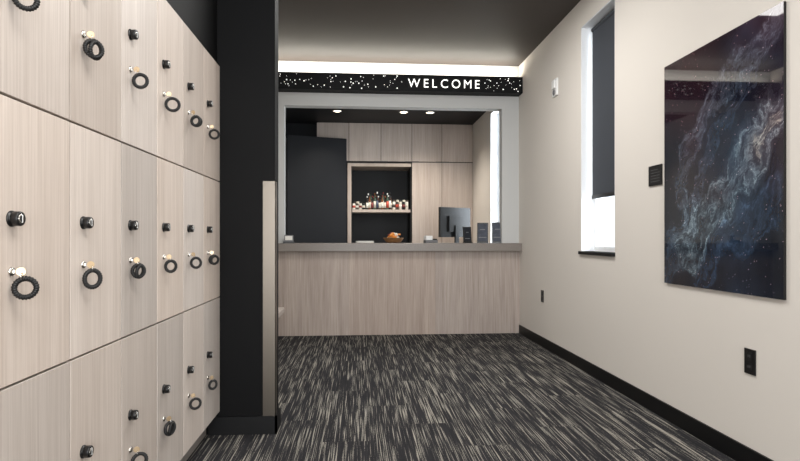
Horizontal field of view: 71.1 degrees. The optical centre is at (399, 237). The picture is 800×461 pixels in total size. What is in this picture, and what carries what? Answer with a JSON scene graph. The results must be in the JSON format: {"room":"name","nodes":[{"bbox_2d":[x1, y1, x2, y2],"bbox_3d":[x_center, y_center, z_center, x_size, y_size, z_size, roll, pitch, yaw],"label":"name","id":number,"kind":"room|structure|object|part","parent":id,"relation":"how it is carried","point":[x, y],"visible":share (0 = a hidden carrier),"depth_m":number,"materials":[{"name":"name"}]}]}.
{"room":"spa reception area","nodes":[
{"label":"spa reception area","id":0,"kind":"room"},
{"bbox_2d":[166,0,216,62],"bbox_3d":[-1.021,-1.487,0.024,0.463,1.024,6.200,0,0,-4],"label":"wall","id":1,"kind":"structure","parent":0,"point":[200,16],"depth_m":2.84,"materials":[{"name":"black paint"}]},
{"bbox_2d":[286,138,371,234],"bbox_3d":[-0.418,-0.450,9.696,3.120,3.100,0.200,0,0,-4],"label":"wall","id":2,"kind":"structure","parent":0,"point":[286,138],"depth_m":9.48,"materials":[{"name":"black paint"}]},
{"bbox_2d":[286,123,347,242],"bbox_3d":[-1.409,-0.374,9.270,1.080,2.948,0.460,0,0,-4],"label":"doorway","id":3,"kind":"structure","parent":2,"relation":"in","point":[300,129],"depth_m":9.03,"materials":[{"name":"black paint"}]},
{"bbox_2d":[287,135,346,242],"bbox_3d":[-1.295,-0.245,8.760,0.940,2.670,0.044,0,0,-21],"label":"door leaf","id":4,"kind":"structure","parent":3,"relation":"in","point":[316,166],"depth_m":8.73,"materials":[{"name":"black paint"}]},
{"bbox_2d":[278,61,518,242],"bbox_3d":[-0.176,-0.971,6.470,3.120,2.059,0.129,0,0,-4],"label":"wall","id":5,"kind":"structure","parent":0,"point":[507,106],"depth_m":6.44,"materials":[{"name":"grey paint"}]},
{"bbox_2d":[278,72,522,96],"bbox_3d":[-0.165,-1.742,6.321,3.117,0.193,0.167,0,0,-4],"label":"welcome sign","id":6,"kind":"object","parent":5,"relation":"attached to","point":[305,82],"visible":0.88,"depth_m":6.26,"materials":[{"name":"black"}]},
{"bbox_2d":[278,0,580,124],"bbox_3d":[0.062,-2.000,3.314,3.520,0.300,13.000,0,0,-4],"label":"ceiling","id":7,"kind":"structure","parent":0,"point":[445,32],"depth_m":5.48,"materials":[{"name":"black paint"}]},
{"bbox_2d":[186,333,734,460],"bbox_3d":[0.062,1.150,3.314,3.520,0.100,13.000,0,0,-4],"label":"floor","id":8,"kind":"structure","parent":0,"point":[486,396],"depth_m":3.59,"materials":[{"name":"carpet"}]},
{"bbox_2d":[0,0,219,460],"bbox_3d":[-1.111,0.069,1.485,0.503,2.062,3.269,0,0,-4],"label":"lockers","id":9,"kind":"object","parent":8,"relation":"on","point":[95,167],"visible":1,"depth_m":1.71,"materials":[{"name":"brown wood"}]},
{"bbox_2d":[11,267,39,299],"bbox_3d":[-0.837,0.102,1.252,0.055,0.074,0.019,0,0,-34],"label":"wristband","id":10,"kind":"object","parent":9,"relation":"attached to","point":[20,271],"visible":1,"depth_m":1.25,"materials":[{"name":"black rubber"}]},
{"bbox_2d":[12,0,40,11],"bbox_3d":[-0.836,-0.544,1.252,0.056,0.075,0.019,0,0,-32],"label":"wristband","id":11,"kind":"object","parent":9,"relation":"attached to","point":[36,3],"visible":1,"depth_m":1.25,"materials":[{"name":"black rubber"}]},
{"bbox_3d":[-0.883,-0.637,1.339,0.020,0.641,0.320,0,0,-4],"label":"door panel","id":12,"kind":"part","parent":9,"relation":"part of","materials":[{"name":"brown wood"}]},
{"bbox_3d":[-0.883,0.007,1.339,0.020,0.637,0.320,0,0,-4],"label":"door panel","id":13,"kind":"part","parent":9,"relation":"part of","materials":[{"name":"brown wood"}]},
{"bbox_3d":[-0.883,0.650,1.339,0.020,0.636,0.320,0,0,-4],"label":"door panel","id":14,"kind":"part","parent":9,"relation":"part of","materials":[{"name":"brown wood"}]},
{"bbox_3d":[-0.907,-0.637,1.665,0.020,0.641,0.320,0,0,-4],"label":"door panel","id":15,"kind":"part","parent":9,"relation":"part of","materials":[{"name":"brown wood"}]},
{"bbox_2d":[82,261,102,288],"bbox_3d":[-0.866,0.105,1.579,0.024,0.080,0.060,0,0,38],"label":"wristband","id":16,"kind":"object","parent":9,"relation":"attached to","point":[90,264],"visible":1,"depth_m":1.57,"materials":[{"name":"black rubber"}]},
{"bbox_3d":[-0.907,0.650,1.665,0.020,0.636,0.320,0,0,-4],"label":"door panel","id":17,"kind":"part","parent":9,"relation":"part of","materials":[{"name":"brown wood"}]},
{"bbox_2d":[83,31,104,60],"bbox_3d":[-0.863,-0.542,1.581,0.031,0.079,0.062,0,0,31],"label":"wristband","id":18,"kind":"object","parent":9,"relation":"attached to","point":[89,52],"visible":1,"depth_m":1.57,"materials":[{"name":"black rubber"}]},
{"bbox_3d":[-0.907,0.007,1.665,0.020,0.637,0.320,0,0,-4],"label":"door panel","id":19,"kind":"part","parent":9,"relation":"part of","materials":[{"name":"brown wood"}]},
{"bbox_3d":[-0.932,0.650,1.991,0.020,0.636,0.320,0,0,-4],"label":"door panel","id":20,"kind":"part","parent":9,"relation":"part of","materials":[{"name":"brown wood"}]},
{"bbox_3d":[-0.932,-0.637,1.991,0.020,0.641,0.320,0,0,-4],"label":"door panel","id":21,"kind":"part","parent":9,"relation":"part of","materials":[{"name":"brown wood"}]},
{"bbox_2d":[130,257,145,278],"bbox_3d":[-0.889,0.102,1.907,0.029,0.075,0.058,0,0,29],"label":"wristband","id":22,"kind":"object","parent":9,"relation":"attached to","point":[134,272],"visible":1,"depth_m":1.90,"materials":[{"name":"black rubber"}]},
{"bbox_3d":[-0.932,0.007,1.991,0.020,0.637,0.320,0,0,-4],"label":"door panel","id":23,"kind":"part","parent":9,"relation":"part of","materials":[{"name":"brown wood"}]},
{"bbox_2d":[131,447,147,460],"bbox_3d":[-0.886,0.747,1.905,0.057,0.077,0.019,0,0,-34],"label":"wristband","id":24,"kind":"object","parent":9,"relation":"attached to","point":[136,449],"visible":1,"depth_m":1.90,"materials":[{"name":"black rubber"}]},
{"bbox_2d":[132,66,148,88],"bbox_3d":[-0.882,-0.544,1.902,0.057,0.076,0.018,0,0,-10],"label":"wristband","id":25,"kind":"object","parent":9,"relation":"attached to","point":[135,69],"visible":1,"depth_m":1.90,"materials":[{"name":"black rubber"}]},
{"bbox_3d":[-0.956,-0.637,2.317,0.020,0.641,0.320,0,0,-4],"label":"door panel","id":26,"kind":"part","parent":9,"relation":"part of","materials":[{"name":"brown wood"}]},
{"bbox_3d":[-0.956,0.650,2.317,0.020,0.636,0.320,0,0,-4],"label":"door panel","id":27,"kind":"part","parent":9,"relation":"part of","materials":[{"name":"brown wood"}]},
{"bbox_2d":[163,416,175,435],"bbox_3d":[-0.917,0.748,2.234,0.032,0.081,0.064,0,0,7],"label":"wristband","id":28,"kind":"object","parent":9,"relation":"attached to","point":[172,425],"visible":1,"depth_m":2.22,"materials":[{"name":"black rubber"}]},
{"bbox_3d":[-0.956,0.007,2.317,0.020,0.637,0.320,0,0,-4],"label":"door panel","id":29,"kind":"part","parent":9,"relation":"part of","materials":[{"name":"brown wood"}]},
{"bbox_2d":[164,254,177,272],"bbox_3d":[-0.913,0.103,2.231,0.055,0.076,0.021,0,0,-40],"label":"wristband","id":30,"kind":"object","parent":9,"relation":"attached to","point":[168,256],"visible":1,"depth_m":2.23,"materials":[{"name":"black rubber"}]},
{"bbox_2d":[164,92,180,111],"bbox_3d":[-0.906,-0.541,2.230,0.062,0.081,0.018,0,0,-21],"label":"wristband","id":31,"kind":"object","parent":9,"relation":"attached to","point":[168,94],"visible":1,"depth_m":2.23,"materials":[{"name":"black rubber"}]},
{"bbox_3d":[-0.981,-0.637,2.643,0.020,0.641,0.320,0,0,-4],"label":"door panel","id":32,"kind":"part","parent":9,"relation":"part of","materials":[{"name":"brown wood"}]},
{"bbox_3d":[-0.981,0.650,2.643,0.020,0.636,0.320,0,0,-4],"label":"door panel","id":33,"kind":"part","parent":9,"relation":"part of","materials":[{"name":"brown wood"}]},
{"bbox_3d":[-0.981,0.007,2.643,0.020,0.637,0.320,0,0,-4],"label":"door panel","id":34,"kind":"part","parent":9,"relation":"part of","materials":[{"name":"brown wood"}]},
{"bbox_2d":[189,393,201,409],"bbox_3d":[-0.934,0.747,2.557,0.058,0.078,0.019,0,0,-32],"label":"wristband","id":35,"kind":"object","parent":9,"relation":"attached to","point":[192,395],"visible":1,"depth_m":2.55,"materials":[{"name":"black rubber"}]},
{"bbox_2d":[190,252,201,268],"bbox_3d":[-0.931,0.104,2.556,0.057,0.077,0.022,0,0,-4],"label":"wristband","id":36,"kind":"object","parent":9,"relation":"attached to","point":[192,254],"visible":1,"depth_m":2.55,"materials":[{"name":"black rubber"}]},
{"bbox_2d":[190,110,202,126],"bbox_3d":[-0.932,-0.544,2.559,0.055,0.075,0.031,0,0,-4],"label":"wristband","id":37,"kind":"object","parent":9,"relation":"attached to","point":[192,112],"visible":1,"depth_m":2.55,"materials":[{"name":"black rubber"}]},
{"bbox_3d":[-1.006,-0.637,2.970,0.020,0.641,0.320,0,0,-4],"label":"door panel","id":38,"kind":"part","parent":9,"relation":"part of","materials":[{"name":"brown wood"}]},
{"bbox_3d":[-1.006,0.650,2.970,0.020,0.636,0.320,0,0,-4],"label":"door panel","id":39,"kind":"part","parent":9,"relation":"part of","materials":[{"name":"brown wood"}]},
{"bbox_3d":[-1.006,0.007,2.970,0.020,0.637,0.320,0,0,-4],"label":"door panel","id":40,"kind":"part","parent":9,"relation":"part of","materials":[{"name":"brown wood"}]},
{"bbox_2d":[208,376,217,389],"bbox_3d":[-0.963,0.746,2.883,0.055,0.075,0.022,0,0,-43],"label":"wristband","id":41,"kind":"object","parent":9,"relation":"attached to","point":[210,377],"visible":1,"depth_m":2.88,"materials":[{"name":"black rubber"}]},
{"bbox_2d":[208,251,219,264],"bbox_3d":[-0.959,0.102,2.888,0.057,0.075,0.029,0,0,-31],"label":"wristband","id":42,"kind":"object","parent":9,"relation":"attached to","point":[211,257],"visible":1,"depth_m":2.88,"materials":[{"name":"black rubber"}]},
{"bbox_2d":[208,125,219,139],"bbox_3d":[-0.956,-0.544,2.881,0.057,0.077,0.018,0,0,-14],"label":"wristband","id":43,"kind":"object","parent":9,"relation":"attached to","point":[210,126],"visible":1,"depth_m":2.88,"materials":[{"name":"black rubber"}]},
{"bbox_2d":[206,0,277,434],"bbox_3d":[-1.101,-0.450,3.195,0.784,3.100,0.133,0,0,-4],"label":"wall partition","id":44,"kind":"structure","parent":8,"relation":"on","point":[247,30],"depth_m":3.15,"materials":[{"name":"black paint"}]},
{"bbox_2d":[208,407,280,435],"bbox_3d":[-0.885,1.050,3.211,0.377,0.100,0.160,0,0,-4],"label":"baseboard","id":45,"kind":"structure","parent":44,"relation":"attached to","point":[228,425],"depth_m":3.13,"materials":[{"name":"black"}]},
{"bbox_2d":[263,181,276,415],"bbox_3d":[-0.739,0.340,3.183,0.070,1.320,0.062,0,0,-4],"label":"guard","id":46,"kind":"object","parent":44,"relation":"attached to","point":[269,187],"visible":1,"depth_m":3.15,"materials":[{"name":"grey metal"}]},
{"bbox_2d":[278,307,283,317],"bbox_3d":[-1.326,0.873,4.739,0.564,0.455,0.950,0,0,-4],"label":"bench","id":47,"kind":"object","parent":8,"relation":"on","point":[280,309],"visible":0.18,"depth_m":5.04,"materials":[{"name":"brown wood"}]},
{"bbox_2d":[317,122,472,242],"bbox_3d":[-0.091,-0.374,9.311,2.524,2.948,0.614,0,0,-4],"label":"tall cabinet","id":48,"kind":"object","parent":8,"relation":"on","point":[429,166],"visible":0.71,"depth_m":9.07,"materials":[{"name":"brown wood"}]},
{"bbox_3d":[-1.073,-1.538,8.955,0.504,0.607,0.020,0,0,-4],"label":"door","id":49,"kind":"part","parent":48,"relation":"part of","materials":[{"name":"brown wood"}]},
{"bbox_3d":[-0.562,-1.538,8.993,0.505,0.607,0.020,0,0,-4],"label":"door","id":50,"kind":"part","parent":48,"relation":"part of","materials":[{"name":"brown wood"}]},
{"bbox_2d":[366,192,391,209],"bbox_3d":[-0.341,-0.605,9.130,0.427,0.288,0.118,0,0,-4],"label":"bottles","id":51,"kind":"object","parent":48,"relation":"on","point":[372,202],"visible":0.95,"depth_m":9.08,"materials":[{"name":"clear glass"}]},
{"bbox_3d":[-0.352,-0.050,9.299,1.023,2.300,0.599,0,0,-4],"label":"niche frame","id":52,"kind":"part","parent":48,"relation":"part of","materials":[{"name":"brown wood"}]},
{"bbox_2d":[352,200,408,209],"bbox_3d":[-0.314,-0.543,9.142,0.923,0.165,0.129,0,0,-4],"label":"cans","id":53,"kind":"object","parent":48,"relation":"on","point":[396,204],"visible":0.9,"depth_m":9.11,"materials":[{"name":"white metal"}]},
{"bbox_2d":[352,209,409,213],"bbox_3d":[-0.321,-0.438,9.292,0.940,0.045,0.520,0,0,-4],"label":"niche shelf","id":54,"kind":"object","parent":48,"relation":"attached to","point":[354,211],"depth_m":9.06,"materials":[{"name":"brown wood"}]},
{"bbox_3d":[-0.057,-1.538,9.031,0.492,0.607,0.020,0,0,-4],"label":"door","id":55,"kind":"part","parent":48,"relation":"part of","materials":[{"name":"brown wood"}]},
{"bbox_3d":[0.436,-1.538,9.068,0.481,0.607,0.020,0,0,-4],"label":"door","id":56,"kind":"part","parent":48,"relation":"part of","materials":[{"name":"brown wood"}]},
{"bbox_3d":[0.436,-0.100,9.068,0.481,2.240,0.020,0,0,-4],"label":"tall door","id":57,"kind":"part","parent":48,"relation":"part of","materials":[{"name":"brown wood"}]},
{"bbox_3d":[0.934,-1.538,9.106,0.502,0.607,0.020,0,0,-4],"label":"door","id":58,"kind":"part","parent":48,"relation":"part of","materials":[{"name":"brown wood"}]},
{"bbox_3d":[0.934,-0.100,9.106,0.502,2.240,0.020,0,0,-4],"label":"tall door","id":59,"kind":"part","parent":48,"relation":"part of","materials":[{"name":"brown wood"}]},
{"bbox_2d":[278,243,521,335],"bbox_3d":[-0.181,0.580,6.540,3.118,1.040,0.530,0,0,-4],"label":"reception desk","id":60,"kind":"object","parent":8,"relation":"on","point":[325,289],"depth_m":6.37,"materials":[{"name":"brown wood"}]},
{"bbox_2d":[283,235,293,242],"bbox_3d":[-1.243,0.013,6.259,0.120,0.090,0.070,0,0,-10],"label":"box","id":61,"kind":"object","parent":60,"relation":"on","point":[287,238],"visible":0.91,"depth_m":6.23,"materials":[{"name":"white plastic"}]},
{"bbox_3d":[-1.150,0.625,6.304,1.149,0.949,0.025,0,0,-4],"label":"panel","id":62,"kind":"part","parent":60,"relation":"part of","materials":[{"name":"brown wood"}]},
{"bbox_2d":[356,241,372,242],"bbox_3d":[-0.414,0.047,6.567,0.215,0.024,0.163,0,0,-4],"label":"stack","id":63,"kind":"object","parent":60,"relation":"on","point":[356,241],"visible":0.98,"depth_m":6.50,"materials":[{"name":"paper"}]},
{"bbox_3d":[-0.086,0.625,6.384,0.984,0.949,0.025,0,0,-4],"label":"panel","id":64,"kind":"part","parent":60,"relation":"part of","materials":[{"name":"brown wood"}]},
{"bbox_2d":[383,232,403,242],"bbox_3d":[-0.077,-0.006,6.633,0.250,0.128,0.250,0,0,-4],"label":"basket","id":65,"kind":"object","parent":60,"relation":"on","point":[393,237],"visible":1,"depth_m":6.56,"materials":[{"name":"wicker"}]},
{"bbox_2d":[278,243,521,251],"bbox_3d":[-0.181,0.105,6.540,3.118,0.090,0.530,0,0,-4],"label":"countertop","id":66,"kind":"structure","parent":60,"relation":"on","point":[282,247],"depth_m":6.29,"materials":[{"name":"grey stone"}]},
{"bbox_2d":[423,236,437,242],"bbox_3d":[0.363,0.016,6.646,0.150,0.085,0.100,0,0,-16],"label":"printer","id":67,"kind":"object","parent":60,"relation":"on","point":[427,239],"visible":1,"depth_m":6.60,"materials":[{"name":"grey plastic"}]},
{"bbox_2d":[463,227,472,242],"bbox_3d":[0.794,-0.036,6.579,0.100,0.189,0.071,0,0,-13],"label":"sign stand","id":68,"kind":"object","parent":60,"relation":"on","point":[467,238],"visible":1,"depth_m":6.58,"materials":[{"name":"black plastic"}]},
{"bbox_3d":[0.896,0.625,6.458,0.983,0.949,0.025,0,0,-4],"label":"panel","id":69,"kind":"part","parent":60,"relation":"part of","materials":[{"name":"brown wood"}]},
{"bbox_2d":[477,223,487,242],"bbox_3d":[0.967,-0.061,6.555,0.130,0.238,0.079,0,0,10],"label":"sign stand","id":70,"kind":"object","parent":60,"relation":"on","point":[482,228],"visible":0.98,"depth_m":6.56,"materials":[{"name":"black plastic"}]},
{"bbox_2d":[492,222,500,242],"bbox_3d":[1.147,-0.063,6.569,0.135,0.243,0.080,0,0,7],"label":"sign stand","id":71,"kind":"object","parent":60,"relation":"on","point":[496,236],"visible":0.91,"depth_m":6.58,"materials":[{"name":"black plastic"}]},
{"bbox_3d":[0.198,0.720,7.165,2.269,0.760,0.640,0,0,-4],"label":"desk","id":72,"kind":"object","parent":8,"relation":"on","visible":0},
{"bbox_2d":[439,207,469,242],"bbox_3d":[0.711,-0.025,7.181,0.500,0.730,0.210,0,0,-34],"label":"computer monitor","id":73,"kind":"object","parent":72,"relation":"on","point":[452,220],"visible":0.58,"depth_m":7.14,"materials":[{"name":"black plastic"}]},
{"bbox_2d":[473,0,799,460],"bbox_3d":[1.717,-0.450,3.438,0.200,3.100,12.600,0,0,-4],"label":"wall","id":74,"kind":"structure","parent":0,"point":[683,346],"depth_m":3.68,"materials":[{"name":"white paint"}]},
{"bbox_2d":[491,111,498,242],"bbox_3d":[1.401,-0.805,7.451,0.168,1.910,0.948,0,0,-4],"label":"window","id":75,"kind":"structure","parent":74,"relation":"in","point":[495,114],"depth_m":7.91,"materials":[{"name":"clear glass"}]},
{"bbox_2d":[541,290,543,301],"bbox_3d":[1.443,0.590,5.684,0.009,0.120,0.074,0,0,-4],"label":"wall outlet","id":76,"kind":"object","parent":74,"relation":"attached to","point":[542,291],"visible":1,"depth_m":5.67,"materials":[{"name":"black plastic"}]},
{"bbox_2d":[551,78,557,97],"bbox_3d":[1.459,-1.420,5.294,0.034,0.160,0.120,0,0,-4],"label":"fire alarm strobe","id":77,"kind":"object","parent":74,"relation":"attached to","point":[554,84],"visible":1,"depth_m":5.26,"materials":[{"name":"white plastic"}]},
{"bbox_2d":[578,251,614,256],"bbox_3d":[1.588,0.123,4.404,0.128,0.026,0.641,0,0,-4],"label":"trim","id":78,"kind":"structure","parent":74,"relation":"attached to","point":[599,253],"depth_m":4.35,"materials":[{"name":"black metal"}]},
{"bbox_2d":[581,0,614,251],"bbox_3d":[1.630,-0.830,4.404,0.168,1.880,0.622,0,0,-4],"label":"window","id":79,"kind":"structure","parent":74,"relation":"in","point":[591,209],"depth_m":4.70,"materials":[{"name":"clear glass"}]},
{"bbox_2d":[591,8,614,198],"bbox_3d":[1.635,-1.039,4.396,0.036,1.428,0.569,0,0,-4],"label":"roller shade","id":80,"kind":"object","parent":79,"relation":"attached to","point":[603,33],"visible":0.7,"depth_m":4.47,"materials":[{"name":"grey fabric"}]},
{"bbox_2d":[519,325,773,460],"bbox_3d":[1.732,1.052,1.815,0.013,0.097,9.359,0,0,-4],"label":"baseboard","id":81,"kind":"structure","parent":74,"relation":"attached to","point":[721,442],"depth_m":3.45,"materials":[{"name":"black"}]},
{"bbox_2d":[649,164,661,186],"bbox_3d":[1.606,-0.394,3.522,0.008,0.127,0.153,0,0,-4],"label":"plaque","id":82,"kind":"object","parent":74,"relation":"attached to","point":[655,172],"visible":1,"depth_m":3.51,"materials":[{"name":"black plastic"}]},
{"bbox_2d":[664,1,785,299],"bbox_3d":[1.647,-0.382,2.924,0.013,1.306,0.955,0,0,-4],"label":"wall art","id":83,"kind":"object","parent":74,"relation":"attached to","point":[725,99],"visible":1,"depth_m":2.80,"materials":[{"name":"black plastic"}]},
{"bbox_3d":[1.647,-0.382,2.924,0.012,1.306,0.955,0,0,-4],"label":"art panel","id":84,"kind":"part","parent":83,"relation":"part of","materials":[{"name":"black plastic"}]},
{"bbox_2d":[744,348,755,375],"bbox_3d":[1.669,0.590,2.673,0.009,0.120,0.074,0,0,-4],"label":"wall outlet","id":85,"kind":"object","parent":74,"relation":"attached to","point":[749,354],"visible":1,"depth_m":2.67,"materials":[{"name":"black plastic"}]}
]}

